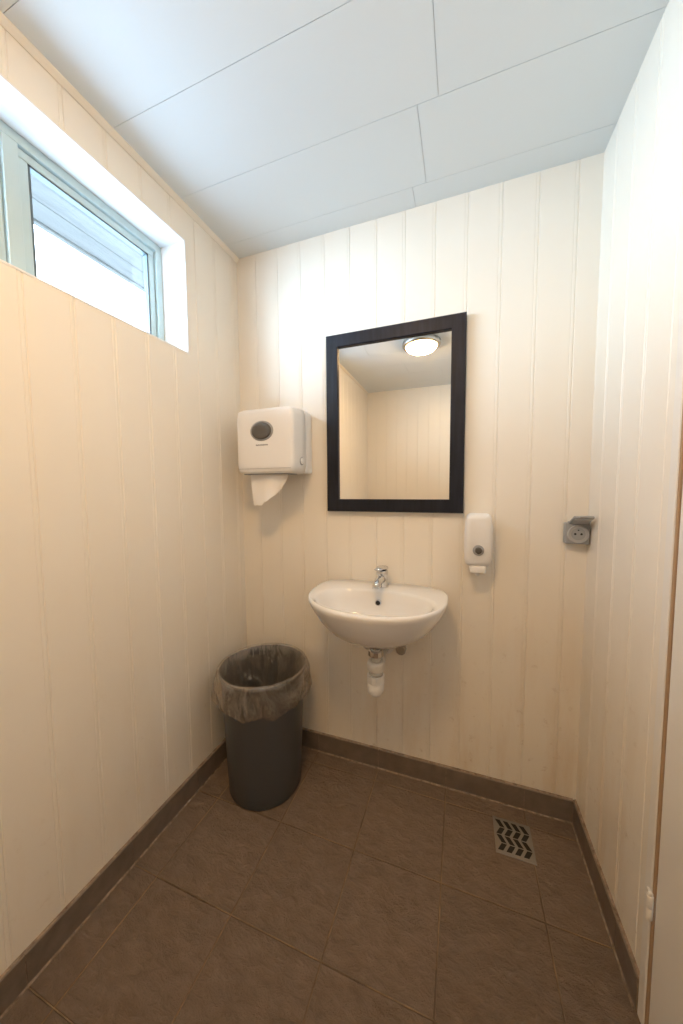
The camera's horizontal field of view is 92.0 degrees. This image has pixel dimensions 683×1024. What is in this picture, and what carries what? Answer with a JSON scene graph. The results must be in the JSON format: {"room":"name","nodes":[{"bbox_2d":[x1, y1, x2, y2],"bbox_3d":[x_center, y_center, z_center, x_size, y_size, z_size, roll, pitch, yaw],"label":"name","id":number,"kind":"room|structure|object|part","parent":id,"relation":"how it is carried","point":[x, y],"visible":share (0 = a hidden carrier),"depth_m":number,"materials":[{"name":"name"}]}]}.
{"room":"public restroom","nodes":[
{"label":"public restroom","id":0,"kind":"room"},
{"bbox_2d":[0,25,246,974],"bbox_3d":[-1.004,0.048,0.585,0.170,2.428,2.650,1,4,20],"label":"wall","id":1,"kind":"structure","parent":0,"point":[123,592],"depth_m":1.03,"materials":[{"name":"beige paint"}]},
{"bbox_2d":[0,73,188,353],"bbox_3d":[-0.870,-0.837,0.906,0.166,0.447,0.980,1,4,20],"label":"window","id":2,"kind":"structure","parent":1,"relation":"in","point":[24,126],"depth_m":1.03,"materials":[{"name":"white paint"}]},
{"bbox_3d":[-1.010,-0.822,0.703,0.030,0.375,0.430,1,4,20],"label":"window sash","id":3,"kind":"part","parent":2,"relation":"part of","materials":[{"name":"white"}]},
{"bbox_3d":[-0.926,-0.838,0.926,0.045,0.435,0.968,1,4,20],"label":"frame","id":4,"kind":"part","parent":2,"relation":"part of","materials":[{"name":"teal paint"}]},
{"bbox_3d":[-0.849,-0.853,1.148,0.030,0.375,0.438,1,4,20],"label":"window sash","id":5,"kind":"part","parent":2,"relation":"part of","materials":[{"name":"glass"}]},
{"bbox_2d":[0,739,226,1019],"bbox_3d":[-0.906,1.213,0.638,0.017,0.095,2.439,1,4,20],"label":"baseboard","id":6,"kind":"structure","parent":1,"relation":"attached to","point":[17,978],"depth_m":1.02,"materials":[{"name":"tile"}]},
{"bbox_2d":[0,11,238,262],"bbox_3d":[-0.925,-1.153,0.472,0.016,0.016,2.450,1,4,20],"label":"trim","id":7,"kind":"structure","parent":1,"relation":"attached to","point":[5,22],"depth_m":1.00,"materials":[{"name":"beige paint"}]},
{"bbox_2d":[0,747,640,1023],"bbox_3d":[-0.250,1.313,0.401,1.815,0.080,2.690,1,4,20],"label":"floor","id":8,"kind":"structure","parent":0,"point":[368,895],"depth_m":0.98,"materials":[{"name":"tile"}]},
{"bbox_2d":[214,644,309,810],"bbox_3d":[-0.343,0.929,1.462,0.421,0.543,0.423,1,4,20],"label":"waste bin","id":9,"kind":"object","parent":8,"relation":"on","point":[262,685],"visible":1,"depth_m":1.33,"materials":[{"name":"grey plastic"}]},
{"bbox_2d":[493,816,536,865],"bbox_3d":[0.636,1.210,1.220,0.128,0.006,0.138,1,4,20],"label":"floor drain","id":10,"kind":"object","parent":8,"relation":"on","point":[512,839],"visible":1,"depth_m":1.21,"materials":[{"name":"silver metal"}]},
{"bbox_2d":[0,0,668,258],"bbox_3d":[-0.267,-1.190,0.232,1.815,0.080,2.690,1,4,20],"label":"ceiling","id":11,"kind":"structure","parent":0,"point":[278,123],"depth_m":0.94,"materials":[{"name":"white paint"}]},
{"bbox_2d":[237,153,603,799],"bbox_3d":[0.168,-0.023,1.526,1.795,2.428,0.120,1,4,20],"label":"wall","id":12,"kind":"structure","parent":0,"point":[493,689],"depth_m":1.34,"materials":[{"name":"beige paint"}]},
{"bbox_2d":[237,406,311,505],"bbox_3d":[-0.298,-0.245,1.502,0.288,0.430,0.211,1,4,20],"label":"paper towel dispenser","id":13,"kind":"object","parent":12,"relation":"attached to","point":[275,443],"visible":1,"depth_m":1.42,"materials":[{"name":"white plastic"}]},
{"bbox_2d":[308,580,447,648],"bbox_3d":[0.126,0.410,1.282,0.544,0.165,0.421,1,4,20],"label":"basin","id":14,"kind":"object","parent":12,"relation":"attached to","point":[397,615],"visible":0.98,"depth_m":1.23,"materials":[{"name":"white ceramic"}]},
{"bbox_2d":[372,565,388,589],"bbox_3d":[0.158,0.275,1.364,0.054,0.095,0.153,1,4,20],"label":"tap","id":15,"kind":"object","parent":14,"relation":"on","point":[381,581],"visible":1,"depth_m":1.38,"materials":[{"name":"silver metal"}]},
{"bbox_3d":[0.163,0.239,1.379,0.046,0.026,0.095,1,4,20],"label":"tap lever","id":16,"kind":"part","parent":15,"relation":"part of","materials":[{"name":"silver metal"}]},
{"bbox_2d":[367,648,393,696],"bbox_3d":[0.163,0.606,1.385,0.080,0.240,0.231,1,4,20],"label":"trap","id":17,"kind":"object","parent":14,"relation":"attached to","point":[375,664],"visible":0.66,"depth_m":1.29,"materials":[{"name":"white plastic"}]},
{"bbox_2d":[364,646,406,654],"bbox_3d":[0.195,0.532,1.423,0.188,0.102,0.128,1,4,20],"label":"valves","id":18,"kind":"object","parent":12,"relation":"attached to","point":[400,650],"visible":0.07,"depth_m":1.34,"materials":[{"name":"silver metal"}]},
{"bbox_2d":[326,312,466,512],"bbox_3d":[0.212,-0.388,1.404,0.587,0.778,0.027,1,4,20],"label":"wall mirror","id":19,"kind":"object","parent":12,"relation":"attached to","point":[395,394],"visible":1,"depth_m":1.39,"materials":[{"name":"black mirror"}]},
{"bbox_2d":[338,330,451,498],"bbox_3d":[0.213,-0.389,1.406,0.485,0.676,0.005,1,4,20],"label":"mirror glass","id":20,"kind":"object","parent":19,"relation":"attached to","point":[395,389],"depth_m":1.40,"materials":[{"name":"silver metal"}]},
{"bbox_2d":[302,727,572,823],"bbox_3d":[0.200,1.146,1.523,1.473,0.095,0.017,1,4,20],"label":"baseboard","id":21,"kind":"structure","parent":12,"relation":"attached to","point":[528,799],"depth_m":1.43,"materials":[{"name":"tile"}]},
{"bbox_2d":[464,513,492,575],"bbox_3d":[0.531,0.125,1.284,0.100,0.242,0.106,1,4,20],"label":"soap dispenser","id":22,"kind":"object","parent":12,"relation":"attached to","point":[478,536],"visible":1,"depth_m":1.24,"materials":[{"name":"white plastic"}]},
{"bbox_2d":[563,516,594,544],"bbox_3d":[0.844,0.064,1.172,0.074,0.107,0.094,1,4,20],"label":"wall socket","id":23,"kind":"object","parent":12,"relation":"attached to","point":[576,530],"visible":1,"depth_m":1.18,"materials":[{"name":"grey plastic"}]},
{"bbox_3d":[0.841,0.029,1.156,0.066,0.012,0.073,1,-20,20],"label":"socket lid","id":24,"kind":"part","parent":23,"relation":"part of","materials":[{"name":"grey plastic"}]},
{"bbox_2d":[576,0,682,970],"bbox_3d":[0.539,0.076,0.029,0.120,2.428,2.650,1,4,20],"label":"wall","id":25,"kind":"structure","parent":0,"point":[640,266],"depth_m":0.89,"materials":[{"name":"beige paint"}]},
{"bbox_2d":[572,799,639,1011],"bbox_3d":[0.814,1.174,1.047,0.017,0.095,0.498,1,4,20],"label":"baseboard","id":26,"kind":"structure","parent":25,"relation":"attached to","point":[629,970],"depth_m":0.96,"materials":[{"name":"tile"}]},
{"bbox_2d":[637,261,682,1023],"bbox_3d":[0.606,0.232,0.340,0.160,2.072,0.843,1,4,20],"label":"door frame","id":27,"kind":"structure","parent":25,"relation":"in","point":[676,463],"depth_m":0.73,"materials":[{"name":"white paint"}]},
{"bbox_2d":[645,887,653,921],"bbox_3d":[0.707,0.158,0.716,0.013,1.568,0.027,1,4,20],"label":"door hinges","id":28,"kind":"object","parent":27,"relation":"attached to","point":[649,895],"depth_m":0.76,"materials":[{"name":"silver metal"}]},
{"bbox_2d":[649,485,682,1023],"bbox_3d":[0.604,0.249,0.346,0.042,2.014,0.758,1,4,20],"label":"door","id":29,"kind":"structure","parent":27,"relation":"attached to","point":[666,996],"depth_m":0.70,"materials":[{"name":"beige wood"}]},
{"label":"outside","id":30,"kind":"structure","parent":0,"visible":0},
{"bbox_2d":[30,173,144,292],"bbox_3d":[-1.101,-1.364,1.368,0.590,0.168,8.000,1,4,20],"label":"roof eave","id":31,"kind":"object","parent":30,"point":[54,214],"visible":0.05,"depth_m":1.54}
]}

